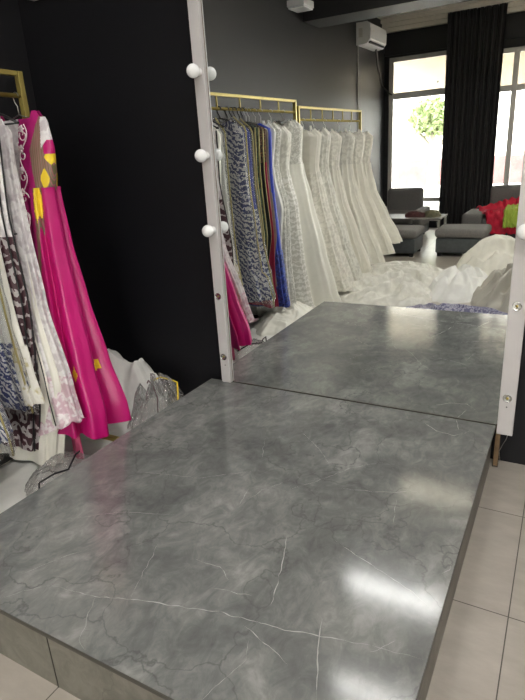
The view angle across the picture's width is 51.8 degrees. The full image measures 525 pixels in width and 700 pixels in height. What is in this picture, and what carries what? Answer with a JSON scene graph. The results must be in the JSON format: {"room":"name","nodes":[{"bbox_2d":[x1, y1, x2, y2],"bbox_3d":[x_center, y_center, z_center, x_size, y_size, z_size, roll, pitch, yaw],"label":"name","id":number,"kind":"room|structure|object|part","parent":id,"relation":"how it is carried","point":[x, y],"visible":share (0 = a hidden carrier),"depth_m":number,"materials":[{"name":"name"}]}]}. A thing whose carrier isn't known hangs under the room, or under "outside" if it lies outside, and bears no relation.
{"room":"clothing store","nodes":[
{"label":"clothing store","id":0,"kind":"room"},
{"bbox_2d":[0,0,36,120],"bbox_3d":[-3.489,-0.234,0.274,0.200,3.650,8.090,7,22,28],"label":"wall","id":1,"kind":"structure","parent":0,"point":[13,53],"depth_m":3.33,"materials":[{"name":"black paint"}]},
{"bbox_2d":[0,397,524,699],"bbox_3d":[-0.405,1.938,-0.605,6.520,0.200,8.340,7,22,28],"label":"floor","id":2,"kind":"structure","parent":0,"point":[481,655],"depth_m":1.83,"materials":[{"name":"beige tile"}]},
{"bbox_2d":[0,453,12,465],"bbox_3d":[-1.868,0.739,2.753,0.500,0.012,2.300,7,22,28],"label":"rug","id":3,"kind":"object","parent":2,"relation":"on","point":[4,457],"visible":0.02,"depth_m":3.04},
{"bbox_2d":[0,399,176,513],"bbox_3d":[-1.324,0.802,2.460,0.698,0.020,3.000,7,22,28],"label":"sheet","id":4,"kind":"object","parent":2,"relation":"on","point":[14,475],"visible":0.22,"depth_m":2.91,"materials":[{"name":"white fabric"}]},
{"bbox_2d":[24,450,89,495],"bbox_3d":[-1.052,0.616,2.801,0.329,0.125,0.453,1,20,12],"label":"bag","id":5,"kind":"object","parent":4,"relation":"on","point":[74,453],"visible":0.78,"depth_m":2.78,"materials":[{"name":"plastic"}]},
{"bbox_2d":[0,69,118,440],"bbox_3d":[-1.642,-0.102,2.120,0.560,1.988,2.112,7,22,28],"label":"clothes rack","id":6,"kind":"object","parent":4,"relation":"on","point":[18,75],"visible":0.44,"depth_m":2.66,"materials":[{"name":"gold metal"}]},
{"bbox_3d":[-1.696,-1.028,1.796,0.030,0.022,2.044,7,22,28],"label":"rail","id":7,"kind":"part","parent":6,"relation":"part of","materials":[{"name":"gold metal"}]},
{"bbox_2d":[0,113,18,124],"bbox_3d":[-1.287,-1.135,2.534,0.384,0.166,0.012,7,22,28],"label":"clothes hanger","id":8,"kind":"object","parent":6,"relation":"hanging from","point":[1,114],"visible":1,"depth_m":2.49,"materials":[{"name":"black plastic"}]},
{"bbox_2d":[0,119,83,466],"bbox_3d":[-1.224,-0.237,2.711,0.726,1.710,0.265,7,22,28],"label":"dress","id":9,"kind":"object","parent":8,"relation":"hanging from","point":[61,407],"visible":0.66,"depth_m":2.69,"materials":[{"name":"white fabric"}]},
{"bbox_3d":[-1.690,-0.934,1.828,0.021,0.021,2.044,7,22,28],"label":"hanging rail","id":10,"kind":"part","parent":6,"relation":"part of","materials":[{"name":"gold metal"}]},
{"bbox_2d":[13,92,28,118],"bbox_3d":[-1.208,-1.182,2.671,0.382,0.172,0.006,7,22,28],"label":"clothes hanger","id":11,"kind":"object","parent":6,"relation":"hanging from","point":[13,92],"visible":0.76,"depth_m":2.66,"materials":[{"name":"metal"}]},
{"bbox_2d":[0,110,131,458],"bbox_3d":[-1.159,-0.280,2.816,0.730,1.785,0.435,7,22,28],"label":"gown","id":12,"kind":"object","parent":11,"relation":"hanging from","point":[101,397],"visible":0.56,"depth_m":2.76,"materials":[{"name":"fabric"}]},
{"bbox_3d":[-1.023,0.482,2.952,0.070,0.245,0.026,7,22,28],"label":"sash","id":13,"kind":"part","parent":12,"relation":"part of","materials":[{"name":"pink fabric"}]},
{"bbox_2d":[107,349,171,415],"bbox_3d":[-0.937,0.181,3.612,0.726,0.398,0.424,5,21,23],"label":"bag","id":14,"kind":"object","parent":4,"relation":"on","point":[130,375],"visible":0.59,"depth_m":3.47,"materials":[{"name":"white fabric"}]},
{"bbox_2d":[127,372,183,429],"bbox_3d":[-0.660,0.302,3.315,0.366,0.337,0.447,7,22,28],"label":"plastic wrap","id":15,"kind":"object","parent":4,"relation":"on","point":[151,392],"visible":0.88,"depth_m":3.33,"materials":[{"name":"clear plastic"}]},
{"bbox_2d":[0,378,495,699],"bbox_3d":[-0.030,0.673,2.297,1.664,0.237,1.849,7,22,28],"label":"table","id":16,"kind":"object","parent":2,"relation":"on","point":[240,541],"visible":1,"depth_m":1.87,"materials":[{"name":"grey stone"}]},
{"bbox_2d":[186,0,524,435],"bbox_3d":[0.388,-0.857,2.524,1.648,2.524,0.154,7,22,28],"label":"mirror","id":17,"kind":"object","parent":16,"relation":"on","point":[363,161],"visible":1,"depth_m":2.58,"materials":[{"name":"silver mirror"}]},
{"bbox_3d":[-0.347,-1.395,2.700,0.067,0.067,0.067,7,23,28],"label":"bulb","id":18,"kind":"part","parent":17,"relation":"part of","materials":[{"name":"white glass"}]},
{"bbox_3d":[-0.323,-1.020,2.836,0.067,0.067,0.067,7,23,28],"label":"bulb","id":19,"kind":"part","parent":17,"relation":"part of","materials":[{"name":"white glass"}]},
{"bbox_3d":[-0.300,-0.654,2.968,0.067,0.067,0.067,7,23,28],"label":"bulb","id":20,"kind":"part","parent":17,"relation":"part of","materials":[{"name":"white glass"}]},
{"bbox_3d":[-0.288,-0.942,2.930,0.063,2.419,0.028,7,23,28],"label":"post","id":21,"kind":"part","parent":17,"relation":"part of","materials":[{"name":"white paint"}]},
{"bbox_2d":[215,293,220,299],"bbox_3d":[-0.258,-0.312,3.143,0.041,0.041,0.004,7,22,28],"label":"bulb socket","id":22,"kind":"object","parent":17,"relation":"attached to","point":[217,295],"depth_m":3.14,"materials":[{"name":"white metal"}]},
{"bbox_2d":[503,394,511,402],"bbox_3d":[1.149,0.228,2.534,0.041,0.041,0.004,7,22,28],"label":"bulb socket","id":23,"kind":"object","parent":17,"relation":"attached to","point":[507,398],"depth_m":2.53,"materials":[{"name":"white metal"}]},
{"bbox_3d":[1.097,-0.747,2.197,0.071,2.454,0.028,7,23,28],"label":"post","id":24,"kind":"part","parent":17,"relation":"part of","materials":[{"name":"white paint"}]},
{"bbox_2d":[512,302,521,310],"bbox_3d":[1.123,-0.192,2.382,0.041,0.041,0.004,7,22,28],"label":"bulb socket","id":25,"kind":"object","parent":17,"relation":"attached to","point":[516,306],"depth_m":2.38,"materials":[{"name":"white metal"}]},
{"bbox_3d":[1.083,-0.487,2.225,0.067,0.067,0.067,7,23,28],"label":"bulb","id":26,"kind":"part","parent":17,"relation":"part of","materials":[{"name":"white glass"}]},
{"bbox_2d":[492,426,500,466],"bbox_3d":[1.167,0.471,2.685,0.027,0.235,0.032,7,22,28],"label":"support post","id":27,"kind":"object","parent":2,"relation":"on","point":[498,436],"visible":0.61,"depth_m":2.68,"materials":[{"name":"brown wood"}]},
{"bbox_2d":[18,0,524,464],"bbox_3d":[1.439,-1.152,2.102,6.920,3.650,0.200,7,22,28],"label":"wall","id":28,"kind":"structure","parent":0,"point":[115,93],"depth_m":3.32,"materials":[{"name":"black paint"}]},
{"bbox_3d":[-1.532,-0.980,2.114,0.384,0.157,0.012,7,22,28],"label":"clothes hanger","id":29,"kind":"object","parent":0,"visible":0},
{"bbox_2d":[0,399,15,455],"bbox_3d":[-1.449,-0.265,2.335,0.674,1.494,0.216,7,22,28],"label":"dress","id":30,"kind":"object","parent":29,"relation":"hanging from","point":[6,430],"visible":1,"depth_m":2.42,"materials":[{"name":"multicoloured fabric"}]},
{"bbox_3d":[-1.378,-1.071,2.380,0.384,0.177,0.012,7,22,28],"label":"clothes hanger","id":31,"kind":"object","parent":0,"visible":0},
{"bbox_2d":[0,249,44,406],"bbox_3d":[-1.363,-0.391,2.572,0.559,1.333,0.175,6,21,26],"label":"dress","id":32,"kind":"object","parent":31,"relation":"hanging from","point":[31,395],"visible":0.65,"depth_m":2.61,"materials":[{"name":"beige fabric"}]},
{"bbox_3d":[-1.419,-1.049,2.309,0.384,0.167,0.012,7,22,28],"label":"clothes hanger","id":33,"kind":"object","parent":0,"visible":0},
{"bbox_2d":[0,272,38,413],"bbox_3d":[-1.393,-0.379,2.550,0.528,1.403,0.144,7,22,27],"label":"dress","id":34,"kind":"object","parent":33,"relation":"hanging from","point":[10,390],"visible":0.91,"depth_m":2.60,"materials":[{"name":"white fabric"}]},
{"bbox_3d":[-1.345,-1.097,2.436,0.384,0.167,0.012,7,22,28],"label":"clothes hanger","id":35,"kind":"object","parent":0,"visible":0},
{"bbox_2d":[0,141,40,451],"bbox_3d":[-1.318,-0.276,2.673,0.460,1.641,0.165,6,21,24],"label":"dress","id":36,"kind":"object","parent":35,"relation":"hanging from","point":[26,426],"visible":0.62,"depth_m":2.59,"materials":[{"name":"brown fabric"}]}
]}

